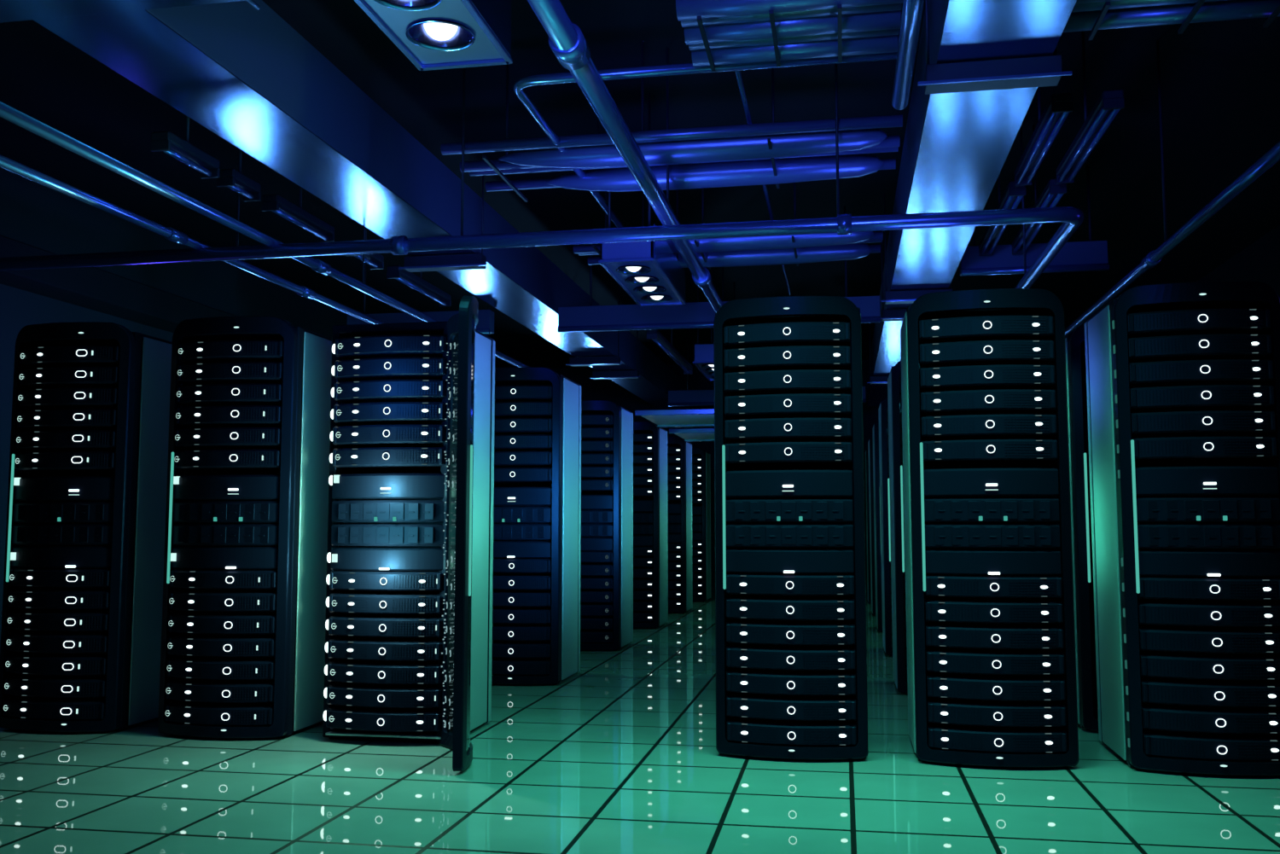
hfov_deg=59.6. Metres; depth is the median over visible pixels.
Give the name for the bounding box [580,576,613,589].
server
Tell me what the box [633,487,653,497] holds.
server
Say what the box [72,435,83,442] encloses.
ring light
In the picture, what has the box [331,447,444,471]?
server
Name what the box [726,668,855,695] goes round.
server
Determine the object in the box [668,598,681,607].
server
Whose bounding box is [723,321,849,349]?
server
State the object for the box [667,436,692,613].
rack
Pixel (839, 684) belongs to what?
light
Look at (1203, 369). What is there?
ring light
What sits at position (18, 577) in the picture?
server
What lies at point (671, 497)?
server
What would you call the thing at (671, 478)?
server
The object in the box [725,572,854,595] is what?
server
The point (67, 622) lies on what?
ring light
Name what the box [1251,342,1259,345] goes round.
light
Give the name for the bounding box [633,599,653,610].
server
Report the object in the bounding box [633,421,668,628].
rack
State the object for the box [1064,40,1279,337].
ceiling pipe
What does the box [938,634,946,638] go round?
light
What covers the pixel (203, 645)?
server
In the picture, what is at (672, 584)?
server
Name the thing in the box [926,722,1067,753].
server
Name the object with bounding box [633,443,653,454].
server
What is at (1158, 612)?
server
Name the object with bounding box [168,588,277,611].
server
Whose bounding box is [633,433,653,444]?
server
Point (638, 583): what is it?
server
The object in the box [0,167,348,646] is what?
wall
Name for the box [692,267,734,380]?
box
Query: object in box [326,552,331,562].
light
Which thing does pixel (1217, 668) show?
ring light
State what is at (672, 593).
server
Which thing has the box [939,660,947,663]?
light
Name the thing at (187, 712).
server
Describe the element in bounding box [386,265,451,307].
batten
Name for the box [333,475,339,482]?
light
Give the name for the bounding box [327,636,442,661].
server
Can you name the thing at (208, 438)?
server
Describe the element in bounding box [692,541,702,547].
server
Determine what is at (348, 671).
server
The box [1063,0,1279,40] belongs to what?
bundle
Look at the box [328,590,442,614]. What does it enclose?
server
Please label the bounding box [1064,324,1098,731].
rack
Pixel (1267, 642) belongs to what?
light
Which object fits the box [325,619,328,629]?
light
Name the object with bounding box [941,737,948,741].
light
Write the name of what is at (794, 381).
server
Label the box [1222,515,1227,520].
indicator light
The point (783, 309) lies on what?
rack
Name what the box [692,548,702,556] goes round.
server
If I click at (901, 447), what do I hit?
server
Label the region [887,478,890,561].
light
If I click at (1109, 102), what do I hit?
batten
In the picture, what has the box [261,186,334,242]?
batten
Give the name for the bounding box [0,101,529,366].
ceiling pipe
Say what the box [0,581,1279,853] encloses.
floor
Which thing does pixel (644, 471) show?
server
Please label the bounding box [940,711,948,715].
light
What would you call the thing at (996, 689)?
ring light
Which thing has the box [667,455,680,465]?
server
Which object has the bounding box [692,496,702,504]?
server
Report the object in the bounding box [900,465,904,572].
light
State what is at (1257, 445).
light
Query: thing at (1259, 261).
wall
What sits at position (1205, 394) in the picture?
ring light
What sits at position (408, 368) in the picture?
server
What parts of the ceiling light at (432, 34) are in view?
bulb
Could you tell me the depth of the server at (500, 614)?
7.62 m
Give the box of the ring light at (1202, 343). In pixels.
[1198,339,1209,348]
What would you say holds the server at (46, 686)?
in the rack at (132, 692)
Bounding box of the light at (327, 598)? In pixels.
[325,597,329,607]
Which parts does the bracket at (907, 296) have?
hanger rod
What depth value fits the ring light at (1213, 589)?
4.90 m
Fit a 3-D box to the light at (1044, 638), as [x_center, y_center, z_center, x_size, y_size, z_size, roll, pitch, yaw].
[1.827,0.953,5.038,0.036,0.016,0.012,-1,-5,10]
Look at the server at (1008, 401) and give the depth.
5.16 m
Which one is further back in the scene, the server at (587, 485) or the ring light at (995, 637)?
the server at (587, 485)
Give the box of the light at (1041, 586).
[1040,585,1047,588]
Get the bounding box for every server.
[2,696,105,720]
[3,674,106,698]
[5,630,108,653]
[5,652,107,675]
[6,609,109,631]
[7,587,110,609]
[9,568,110,587]
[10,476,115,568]
[14,451,116,474]
[15,430,116,451]
[17,387,118,409]
[17,408,117,430]
[18,366,119,388]
[19,344,120,367]
[164,701,273,726]
[165,678,274,703]
[166,656,275,680]
[167,634,275,657]
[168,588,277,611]
[168,610,276,634]
[169,569,277,589]
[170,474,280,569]
[174,427,281,449]
[174,449,280,472]
[175,405,282,428]
[176,383,282,406]
[177,361,283,384]
[178,339,284,363]
[325,705,441,732]
[326,659,441,684]
[326,682,441,708]
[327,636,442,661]
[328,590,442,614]
[328,613,442,637]
[329,570,442,591]
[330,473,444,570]
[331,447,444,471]
[332,424,445,448]
[333,379,445,403]
[333,401,445,425]
[334,356,446,381]
[335,334,446,359]
[491,640,551,658]
[491,657,551,675]
[492,572,551,589]
[492,589,551,606]
[492,606,551,623]
[492,623,551,640]
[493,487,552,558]
[493,558,551,573]
[494,384,552,401]
[494,401,552,418]
[494,418,552,435]
[494,434,552,451]
[494,451,552,468]
[494,467,552,484]
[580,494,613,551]
[580,551,613,562]
[580,563,613,575]
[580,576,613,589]
[580,589,613,602]
[580,602,613,616]
[580,616,613,629]
[580,629,613,643]
[581,413,613,427]
[581,427,613,440]
[581,440,613,453]
[581,453,613,466]
[581,466,613,479]
[581,479,613,492]
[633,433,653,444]
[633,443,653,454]
[633,454,653,465]
[633,465,653,477]
[633,476,653,487]
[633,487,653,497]
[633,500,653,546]
[633,546,653,556]
[633,556,653,566]
[633,567,653,577]
[633,577,653,588]
[633,588,653,599]
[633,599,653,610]
[633,610,653,622]
[667,446,680,455]
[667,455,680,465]
[667,465,680,474]
[667,474,680,483]
[667,483,680,492]
[667,493,680,500]
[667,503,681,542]
[667,542,681,551]
[667,552,681,560]
[668,560,681,570]
[668,570,681,579]
[668,579,681,588]
[668,588,681,598]
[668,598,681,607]
[692,456,701,464]
[692,464,701,472]
[692,472,701,480]
[692,480,702,488]
[692,488,702,496]
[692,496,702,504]
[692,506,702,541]
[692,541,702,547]
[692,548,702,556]
[692,556,702,564]
[692,564,702,572]
[692,572,702,580]
[692,580,702,588]
[692,588,702,597]
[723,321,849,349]
[724,345,850,372]
[724,369,850,395]
[724,393,851,419]
[724,418,851,442]
[724,442,851,468]
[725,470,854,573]
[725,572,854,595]
[726,594,855,620]
[726,618,855,645]
[726,643,855,670]
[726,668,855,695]
[726,692,855,721]
[727,717,856,746]
[899,377,901,392]
[899,395,901,409]
[900,412,901,427]
[900,429,902,444]
[901,447,902,461]
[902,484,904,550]
[903,578,905,593]
[903,596,906,611]
[904,614,906,629]
[904,632,906,647]
[905,650,907,665]
[905,668,907,683]
[918,315,1053,343]
[919,340,1054,368]
[919,364,1055,392]
[919,389,1056,416]
[919,414,1057,441]
[920,439,1057,466]
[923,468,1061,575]
[924,574,1062,598]
[924,596,1063,623]
[925,621,1064,649]
[925,646,1064,674]
[925,671,1065,701]
[926,697,1066,727]
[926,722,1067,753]
[1126,308,1271,338]
[1127,333,1272,363]
[1128,359,1274,388]
[1128,384,1274,413]
[1130,410,1276,438]
[1131,436,1277,464]
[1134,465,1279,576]
[1137,576,1279,599]
[1137,598,1279,627]
[1138,624,1279,653]
[1139,650,1279,680]
[1140,676,1279,707]
[1141,703,1279,733]
[1142,728,1279,761]
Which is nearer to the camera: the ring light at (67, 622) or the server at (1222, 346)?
the server at (1222, 346)
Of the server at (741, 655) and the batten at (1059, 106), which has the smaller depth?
the server at (741, 655)
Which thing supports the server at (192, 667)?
in the rack at (307, 355)
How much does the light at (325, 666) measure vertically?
0.052 m
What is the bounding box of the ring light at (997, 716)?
[993,712,1002,721]
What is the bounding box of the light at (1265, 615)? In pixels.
[1264,614,1272,617]
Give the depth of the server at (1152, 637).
4.91 m
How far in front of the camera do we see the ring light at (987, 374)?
5.15 m
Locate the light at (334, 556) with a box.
[331,553,337,562]
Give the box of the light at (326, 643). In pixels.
[325,642,327,652]
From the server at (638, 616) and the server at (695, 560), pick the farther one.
the server at (695, 560)
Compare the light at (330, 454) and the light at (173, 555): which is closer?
the light at (330, 454)
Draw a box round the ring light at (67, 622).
[64,618,75,626]
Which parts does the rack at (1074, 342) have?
panel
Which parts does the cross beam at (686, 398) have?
hanger rod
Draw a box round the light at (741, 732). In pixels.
[740,731,748,734]
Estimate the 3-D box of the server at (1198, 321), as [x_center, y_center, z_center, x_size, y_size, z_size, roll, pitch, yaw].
[2.573,-0.459,5.303,0.603,0.094,0.615,-1,-5,10]
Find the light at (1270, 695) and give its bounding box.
[1268,694,1276,698]
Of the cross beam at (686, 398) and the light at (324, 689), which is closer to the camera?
the light at (324, 689)
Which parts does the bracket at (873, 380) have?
hanger rod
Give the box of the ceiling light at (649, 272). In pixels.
[598,93,686,306]
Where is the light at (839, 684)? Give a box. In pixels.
[837,683,845,686]
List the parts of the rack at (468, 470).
sill, kick plate, bead trim, door, door pane, panel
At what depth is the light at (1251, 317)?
4.99 m
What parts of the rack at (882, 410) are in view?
panel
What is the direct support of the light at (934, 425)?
attached to the server at (968, 427)
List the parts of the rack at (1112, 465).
panel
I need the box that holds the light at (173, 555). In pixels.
[170,552,176,561]
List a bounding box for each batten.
[150,116,220,179]
[216,148,261,201]
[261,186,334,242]
[344,226,383,269]
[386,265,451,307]
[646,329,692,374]
[978,173,1026,255]
[1012,125,1066,255]
[1014,87,1073,186]
[1055,30,1124,184]
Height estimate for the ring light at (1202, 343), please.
0.037 m
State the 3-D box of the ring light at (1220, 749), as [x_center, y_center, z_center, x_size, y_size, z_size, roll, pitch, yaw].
[2.519,1.398,4.840,0.042,0.037,0.005,-1,-5,10]
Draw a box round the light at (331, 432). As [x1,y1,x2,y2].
[330,430,332,441]
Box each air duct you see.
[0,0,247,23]
[32,0,689,409]
[866,0,1076,407]
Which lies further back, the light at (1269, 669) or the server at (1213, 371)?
the server at (1213, 371)
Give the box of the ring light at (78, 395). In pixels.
[74,391,85,399]
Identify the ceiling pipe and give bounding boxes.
[0,64,1084,288]
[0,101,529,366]
[0,154,384,324]
[246,0,260,10]
[513,52,897,227]
[527,0,723,312]
[734,70,791,295]
[891,0,924,110]
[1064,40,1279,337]
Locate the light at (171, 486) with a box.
[166,452,174,583]
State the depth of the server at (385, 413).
5.67 m
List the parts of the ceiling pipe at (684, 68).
hanger rod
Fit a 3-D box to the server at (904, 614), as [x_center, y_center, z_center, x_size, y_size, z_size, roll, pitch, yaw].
[2.048,1.274,7.392,0.603,0.094,0.615,-1,-5,10]
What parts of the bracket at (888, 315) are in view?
hanger rod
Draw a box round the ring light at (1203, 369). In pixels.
[1199,365,1210,373]
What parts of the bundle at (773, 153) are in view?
hanger rod, hanger rod, hanger rod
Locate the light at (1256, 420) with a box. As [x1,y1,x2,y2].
[1255,418,1262,422]
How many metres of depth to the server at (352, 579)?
5.59 m
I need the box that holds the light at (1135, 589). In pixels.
[1130,439,1140,593]
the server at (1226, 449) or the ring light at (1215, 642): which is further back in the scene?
the server at (1226, 449)
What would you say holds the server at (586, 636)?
in the rack at (623, 418)
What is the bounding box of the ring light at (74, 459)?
[71,456,82,463]
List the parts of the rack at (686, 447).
panel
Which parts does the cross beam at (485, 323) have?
hanger rod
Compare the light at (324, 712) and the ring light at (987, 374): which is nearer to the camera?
the ring light at (987, 374)
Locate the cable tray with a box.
[675,0,903,71]
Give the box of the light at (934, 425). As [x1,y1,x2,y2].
[933,424,941,427]
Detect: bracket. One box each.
[398,152,486,272]
[565,285,622,366]
[589,330,640,379]
[866,322,889,383]
[880,193,953,304]
[880,230,906,321]
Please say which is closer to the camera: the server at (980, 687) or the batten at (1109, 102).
the server at (980, 687)
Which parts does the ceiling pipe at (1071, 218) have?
hanger rod, hanger rod, hanger rod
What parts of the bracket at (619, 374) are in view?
hanger rod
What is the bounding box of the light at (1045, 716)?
[1044,715,1052,718]
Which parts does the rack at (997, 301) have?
panel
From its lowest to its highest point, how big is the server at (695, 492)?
0.094 m
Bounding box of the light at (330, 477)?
[328,475,332,485]
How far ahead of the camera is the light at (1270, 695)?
4.85 m
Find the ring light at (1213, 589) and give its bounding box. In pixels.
[1210,585,1220,593]
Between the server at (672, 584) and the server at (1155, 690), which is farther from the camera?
the server at (672, 584)
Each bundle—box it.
[440,40,902,202]
[573,182,883,269]
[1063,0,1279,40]
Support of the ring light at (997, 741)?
attached to the server at (968, 738)
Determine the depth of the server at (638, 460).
11.85 m
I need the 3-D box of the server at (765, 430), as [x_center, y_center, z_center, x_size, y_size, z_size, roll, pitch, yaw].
[0.749,0.028,5.591,0.603,0.094,0.615,-1,-5,10]
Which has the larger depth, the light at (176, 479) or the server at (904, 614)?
the server at (904, 614)
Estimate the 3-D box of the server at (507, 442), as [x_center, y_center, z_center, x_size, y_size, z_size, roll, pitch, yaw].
[-0.864,0.124,8.021,0.603,0.094,0.615,-1,-5,10]
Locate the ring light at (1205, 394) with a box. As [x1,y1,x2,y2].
[1201,390,1211,399]
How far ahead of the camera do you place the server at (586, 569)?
9.70 m
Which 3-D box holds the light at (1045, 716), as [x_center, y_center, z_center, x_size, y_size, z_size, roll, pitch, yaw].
[1.827,1.297,5.008,0.036,0.016,0.012,-1,-5,10]
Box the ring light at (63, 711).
[60,708,71,715]
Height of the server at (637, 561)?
0.094 m
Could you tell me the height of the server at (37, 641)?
0.094 m
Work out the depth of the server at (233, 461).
5.81 m
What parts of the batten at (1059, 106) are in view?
hanger rod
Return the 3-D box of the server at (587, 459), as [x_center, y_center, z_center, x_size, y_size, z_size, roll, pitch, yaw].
[-0.488,0.304,10.088,0.603,0.094,0.607,-1,-5,10]
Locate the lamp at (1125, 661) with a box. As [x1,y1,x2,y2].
[1124,659,1127,669]
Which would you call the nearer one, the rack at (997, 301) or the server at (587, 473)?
the rack at (997, 301)
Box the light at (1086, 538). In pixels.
[1083,453,1090,582]
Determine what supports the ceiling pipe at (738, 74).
attached to the cable tray
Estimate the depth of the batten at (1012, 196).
8.90 m
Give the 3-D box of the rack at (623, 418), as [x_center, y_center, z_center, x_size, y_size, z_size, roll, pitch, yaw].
[-0.480,0.881,10.084,0.713,2.179,0.730,-1,-5,10]
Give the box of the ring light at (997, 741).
[994,738,1003,746]
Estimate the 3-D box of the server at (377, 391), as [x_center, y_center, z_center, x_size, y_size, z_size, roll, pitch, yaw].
[-1.243,-0.170,5.970,0.603,0.094,0.615,-1,-5,10]
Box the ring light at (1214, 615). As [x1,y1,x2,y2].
[1210,611,1221,620]
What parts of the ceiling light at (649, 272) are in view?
hanger rod, bulb, bulb, hanger rod, plate, bulb, hanger rod, bulb, hanger rod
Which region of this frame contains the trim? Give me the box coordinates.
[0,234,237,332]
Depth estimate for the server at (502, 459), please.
7.71 m
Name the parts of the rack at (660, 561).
panel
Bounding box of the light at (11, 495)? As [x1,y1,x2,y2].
[5,453,14,581]
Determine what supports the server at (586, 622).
in the rack at (623, 418)
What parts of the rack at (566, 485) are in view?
panel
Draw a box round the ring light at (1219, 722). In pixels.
[1216,718,1226,727]
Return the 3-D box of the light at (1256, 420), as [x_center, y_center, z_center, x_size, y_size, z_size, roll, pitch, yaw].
[2.742,-0.029,4.958,0.036,0.016,0.012,-1,-5,10]
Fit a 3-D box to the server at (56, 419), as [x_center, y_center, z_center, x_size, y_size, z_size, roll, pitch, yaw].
[-3.056,-0.026,6.290,0.603,0.094,0.611,-1,-5,10]
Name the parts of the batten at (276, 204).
hanger rod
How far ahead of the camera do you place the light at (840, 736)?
5.16 m
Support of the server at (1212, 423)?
in the rack at (1112, 465)
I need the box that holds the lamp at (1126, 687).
[1125,686,1128,695]
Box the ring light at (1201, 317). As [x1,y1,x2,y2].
[1198,314,1208,322]
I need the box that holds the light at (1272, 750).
[1270,748,1279,752]
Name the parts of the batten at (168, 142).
hanger rod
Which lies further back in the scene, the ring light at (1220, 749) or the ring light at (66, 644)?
the ring light at (66, 644)
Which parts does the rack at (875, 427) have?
panel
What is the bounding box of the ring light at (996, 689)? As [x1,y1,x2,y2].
[992,686,1001,694]
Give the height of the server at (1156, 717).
0.094 m
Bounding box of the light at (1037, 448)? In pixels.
[1035,447,1043,450]
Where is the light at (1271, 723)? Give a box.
[1269,721,1277,725]
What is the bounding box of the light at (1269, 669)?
[1267,667,1274,671]
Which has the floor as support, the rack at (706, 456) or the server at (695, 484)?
the rack at (706, 456)
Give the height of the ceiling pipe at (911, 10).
1.076 m
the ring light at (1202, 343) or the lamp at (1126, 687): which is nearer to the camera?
the ring light at (1202, 343)
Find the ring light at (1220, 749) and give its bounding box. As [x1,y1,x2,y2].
[1216,745,1227,754]
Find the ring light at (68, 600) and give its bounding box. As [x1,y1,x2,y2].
[64,596,76,604]
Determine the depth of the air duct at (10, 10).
4.77 m
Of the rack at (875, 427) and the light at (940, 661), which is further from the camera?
the rack at (875, 427)
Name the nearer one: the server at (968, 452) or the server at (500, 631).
the server at (968, 452)
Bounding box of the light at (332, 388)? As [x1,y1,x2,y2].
[331,387,334,397]
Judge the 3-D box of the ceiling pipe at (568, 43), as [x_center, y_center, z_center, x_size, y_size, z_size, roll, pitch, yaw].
[0.091,-1.959,6.899,0.144,1.223,8.625,-1,-5,10]
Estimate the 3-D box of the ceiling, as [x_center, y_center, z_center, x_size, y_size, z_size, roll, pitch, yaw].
[0.577,-2.315,10.537,11.730,0.115,23.230,-1,-5,10]
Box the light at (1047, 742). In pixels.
[1045,740,1053,744]
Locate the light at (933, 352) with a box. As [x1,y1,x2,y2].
[931,350,939,354]
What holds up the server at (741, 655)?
in the rack at (783, 309)
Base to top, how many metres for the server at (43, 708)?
0.094 m
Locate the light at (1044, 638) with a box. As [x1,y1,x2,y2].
[1041,636,1049,640]
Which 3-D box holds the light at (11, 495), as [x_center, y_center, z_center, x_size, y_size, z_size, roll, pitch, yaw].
[-3.403,0.490,6.044,0.013,0.689,0.013,-1,-5,10]
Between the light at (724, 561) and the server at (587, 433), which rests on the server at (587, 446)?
the server at (587, 433)
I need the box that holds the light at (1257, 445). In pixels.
[1256,444,1263,448]
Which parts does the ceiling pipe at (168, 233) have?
hanger rod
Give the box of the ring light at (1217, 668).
[1213,664,1223,673]
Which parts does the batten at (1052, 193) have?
hanger rod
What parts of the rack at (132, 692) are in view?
panel, panel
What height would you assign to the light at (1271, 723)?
0.016 m
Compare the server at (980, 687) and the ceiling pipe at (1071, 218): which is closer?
the server at (980, 687)
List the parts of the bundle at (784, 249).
hanger rod, hanger rod, hanger rod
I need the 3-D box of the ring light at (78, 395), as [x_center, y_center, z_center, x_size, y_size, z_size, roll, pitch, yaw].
[-2.999,-0.169,5.986,0.061,0.037,0.005,0,-5,2]
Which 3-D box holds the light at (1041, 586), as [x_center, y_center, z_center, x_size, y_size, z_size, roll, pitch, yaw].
[1.827,0.724,5.058,0.036,0.016,0.012,-1,-5,10]
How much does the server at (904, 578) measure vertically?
0.094 m
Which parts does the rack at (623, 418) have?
panel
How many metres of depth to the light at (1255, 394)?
4.96 m
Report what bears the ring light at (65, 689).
attached to the server at (46, 686)
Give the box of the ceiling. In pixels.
[0,0,1279,367]
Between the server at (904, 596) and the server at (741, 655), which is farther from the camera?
the server at (904, 596)
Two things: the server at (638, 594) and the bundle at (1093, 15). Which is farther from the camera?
the server at (638, 594)
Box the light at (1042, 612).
[1041,610,1048,614]
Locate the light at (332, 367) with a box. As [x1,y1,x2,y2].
[331,366,334,375]
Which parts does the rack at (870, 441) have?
panel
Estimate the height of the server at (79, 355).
0.094 m
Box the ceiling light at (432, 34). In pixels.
[354,0,512,70]
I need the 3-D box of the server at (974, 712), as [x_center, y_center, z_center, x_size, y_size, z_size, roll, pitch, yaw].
[1.660,1.325,5.313,0.603,0.094,0.615,-1,-5,10]
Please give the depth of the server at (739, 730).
5.19 m
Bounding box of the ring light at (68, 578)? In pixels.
[65,575,77,581]
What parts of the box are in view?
hanger rod, plate, hanger rod, hanger rod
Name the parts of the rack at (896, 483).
panel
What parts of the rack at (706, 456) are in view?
panel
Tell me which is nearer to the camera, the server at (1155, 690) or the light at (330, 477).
the server at (1155, 690)
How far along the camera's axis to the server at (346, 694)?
5.55 m
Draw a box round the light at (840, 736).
[838,733,846,738]
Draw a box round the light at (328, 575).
[325,574,329,584]
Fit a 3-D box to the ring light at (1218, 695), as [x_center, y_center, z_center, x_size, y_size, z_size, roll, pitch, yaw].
[2.519,1.169,4.859,0.042,0.037,0.005,-1,-5,10]
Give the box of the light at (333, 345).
[331,343,335,354]
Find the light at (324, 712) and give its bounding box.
[323,710,326,721]
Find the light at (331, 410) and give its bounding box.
[330,409,333,418]
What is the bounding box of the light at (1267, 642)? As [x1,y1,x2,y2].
[1266,640,1274,644]
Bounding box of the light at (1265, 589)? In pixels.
[1262,587,1271,591]
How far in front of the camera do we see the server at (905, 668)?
7.20 m
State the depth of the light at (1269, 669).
4.86 m
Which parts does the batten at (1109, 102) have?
hanger rod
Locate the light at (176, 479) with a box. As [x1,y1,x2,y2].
[173,476,180,484]
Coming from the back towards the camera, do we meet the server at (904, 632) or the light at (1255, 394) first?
the server at (904, 632)
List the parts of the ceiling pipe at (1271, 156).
hanger rod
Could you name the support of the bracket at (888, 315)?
hanging from the ceiling
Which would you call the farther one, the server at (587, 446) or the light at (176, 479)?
the server at (587, 446)
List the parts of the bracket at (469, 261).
hanger rod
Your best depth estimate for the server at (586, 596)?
9.68 m
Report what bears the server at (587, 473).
in the rack at (623, 418)
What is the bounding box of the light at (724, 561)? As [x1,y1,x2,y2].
[721,444,726,589]
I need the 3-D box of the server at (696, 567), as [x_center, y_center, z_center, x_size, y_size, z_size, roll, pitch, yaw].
[0.622,2.031,16.094,0.603,0.094,0.607,-1,-5,10]
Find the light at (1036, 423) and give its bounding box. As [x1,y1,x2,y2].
[1035,422,1042,425]
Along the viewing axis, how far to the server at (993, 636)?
5.06 m
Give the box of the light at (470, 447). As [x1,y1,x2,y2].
[468,444,472,596]
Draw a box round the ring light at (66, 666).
[62,663,73,670]
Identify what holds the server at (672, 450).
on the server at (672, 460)
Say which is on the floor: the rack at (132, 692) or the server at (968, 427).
the rack at (132, 692)
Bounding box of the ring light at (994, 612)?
[990,608,1000,616]
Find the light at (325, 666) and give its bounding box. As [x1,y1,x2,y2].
[324,664,327,674]
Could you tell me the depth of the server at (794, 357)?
5.34 m
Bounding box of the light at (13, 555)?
[10,552,16,560]
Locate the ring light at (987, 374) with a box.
[983,370,993,378]
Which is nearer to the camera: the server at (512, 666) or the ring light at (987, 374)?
the ring light at (987, 374)
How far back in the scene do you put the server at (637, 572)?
11.74 m
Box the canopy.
[669,428,714,442]
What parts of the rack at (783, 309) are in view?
panel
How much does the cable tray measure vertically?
0.868 m
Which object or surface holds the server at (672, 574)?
in the rack at (686, 447)
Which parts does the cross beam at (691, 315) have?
hanger rod, hanger rod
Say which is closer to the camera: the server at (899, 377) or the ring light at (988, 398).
the ring light at (988, 398)
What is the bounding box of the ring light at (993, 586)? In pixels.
[989,582,999,591]
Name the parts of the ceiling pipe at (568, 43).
hanger rod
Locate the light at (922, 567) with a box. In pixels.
[919,442,925,591]
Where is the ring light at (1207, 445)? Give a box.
[1203,442,1213,450]
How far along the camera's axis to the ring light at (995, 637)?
5.05 m
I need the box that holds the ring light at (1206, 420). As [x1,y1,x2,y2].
[1202,416,1212,424]
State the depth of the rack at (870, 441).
13.46 m
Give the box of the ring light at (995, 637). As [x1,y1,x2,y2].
[991,634,1000,642]
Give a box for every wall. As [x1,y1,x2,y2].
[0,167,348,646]
[548,360,879,581]
[1197,224,1279,297]
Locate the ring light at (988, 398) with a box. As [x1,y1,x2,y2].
[984,395,994,403]
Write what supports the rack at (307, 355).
on the floor
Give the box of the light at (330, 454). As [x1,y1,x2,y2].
[329,453,332,463]
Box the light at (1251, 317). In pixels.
[1250,316,1257,319]
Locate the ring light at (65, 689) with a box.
[61,685,72,692]
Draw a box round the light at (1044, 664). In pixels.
[1042,663,1050,666]
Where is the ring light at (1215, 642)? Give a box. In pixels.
[1211,638,1222,646]
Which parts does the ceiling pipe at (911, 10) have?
hanger rod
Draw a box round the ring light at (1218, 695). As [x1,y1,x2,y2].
[1214,692,1225,700]
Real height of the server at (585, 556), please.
0.094 m
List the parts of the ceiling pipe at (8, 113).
hanger rod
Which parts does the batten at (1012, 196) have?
hanger rod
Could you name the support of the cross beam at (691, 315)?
attached to the ceiling
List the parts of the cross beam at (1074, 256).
hanger rod, hanger rod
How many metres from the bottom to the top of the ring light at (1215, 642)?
0.037 m
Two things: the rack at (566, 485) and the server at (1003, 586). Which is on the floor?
the rack at (566, 485)
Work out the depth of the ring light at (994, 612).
5.06 m
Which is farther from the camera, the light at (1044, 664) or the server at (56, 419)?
the server at (56, 419)
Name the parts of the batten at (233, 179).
hanger rod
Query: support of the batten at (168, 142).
hanging from the ceiling
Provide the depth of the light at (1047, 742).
4.99 m
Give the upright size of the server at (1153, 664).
0.094 m
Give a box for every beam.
[346,238,494,335]
[557,206,880,332]
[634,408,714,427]
[667,336,866,406]
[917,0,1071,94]
[959,164,1109,276]
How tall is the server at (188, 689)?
0.094 m
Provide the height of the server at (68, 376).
0.094 m
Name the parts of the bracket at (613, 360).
hanger rod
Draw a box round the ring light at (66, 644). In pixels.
[63,640,75,648]
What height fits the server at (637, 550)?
0.094 m
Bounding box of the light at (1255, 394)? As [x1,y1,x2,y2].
[1254,393,1262,396]
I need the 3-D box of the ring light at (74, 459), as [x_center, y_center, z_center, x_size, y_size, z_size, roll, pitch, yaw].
[-2.999,0.175,5.956,0.061,0.037,0.005,0,-5,2]
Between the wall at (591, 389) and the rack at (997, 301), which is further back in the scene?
the wall at (591, 389)
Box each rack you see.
[0,321,172,732]
[157,315,331,738]
[322,295,495,771]
[491,366,581,684]
[580,400,633,650]
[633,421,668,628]
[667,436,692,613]
[692,448,711,601]
[713,296,868,760]
[867,437,875,616]
[872,419,882,632]
[878,396,892,656]
[887,360,907,693]
[900,288,1079,767]
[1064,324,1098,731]
[1084,280,1279,775]
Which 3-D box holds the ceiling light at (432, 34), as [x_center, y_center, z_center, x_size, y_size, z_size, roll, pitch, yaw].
[-0.868,-2.190,3.867,0.408,1.288,1.661,-1,-5,10]
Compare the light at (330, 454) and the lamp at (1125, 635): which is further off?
the light at (330, 454)
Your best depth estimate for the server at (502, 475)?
7.70 m
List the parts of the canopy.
roof panel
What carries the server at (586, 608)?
in the rack at (623, 418)
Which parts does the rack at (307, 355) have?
panel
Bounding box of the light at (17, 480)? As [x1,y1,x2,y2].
[13,477,20,485]
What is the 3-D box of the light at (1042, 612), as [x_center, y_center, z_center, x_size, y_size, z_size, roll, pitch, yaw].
[1.827,0.839,5.048,0.036,0.016,0.012,-1,-5,10]
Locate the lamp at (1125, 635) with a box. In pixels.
[1123,634,1126,643]
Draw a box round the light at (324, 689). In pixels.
[323,687,326,698]
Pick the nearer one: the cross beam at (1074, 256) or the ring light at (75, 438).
the ring light at (75, 438)

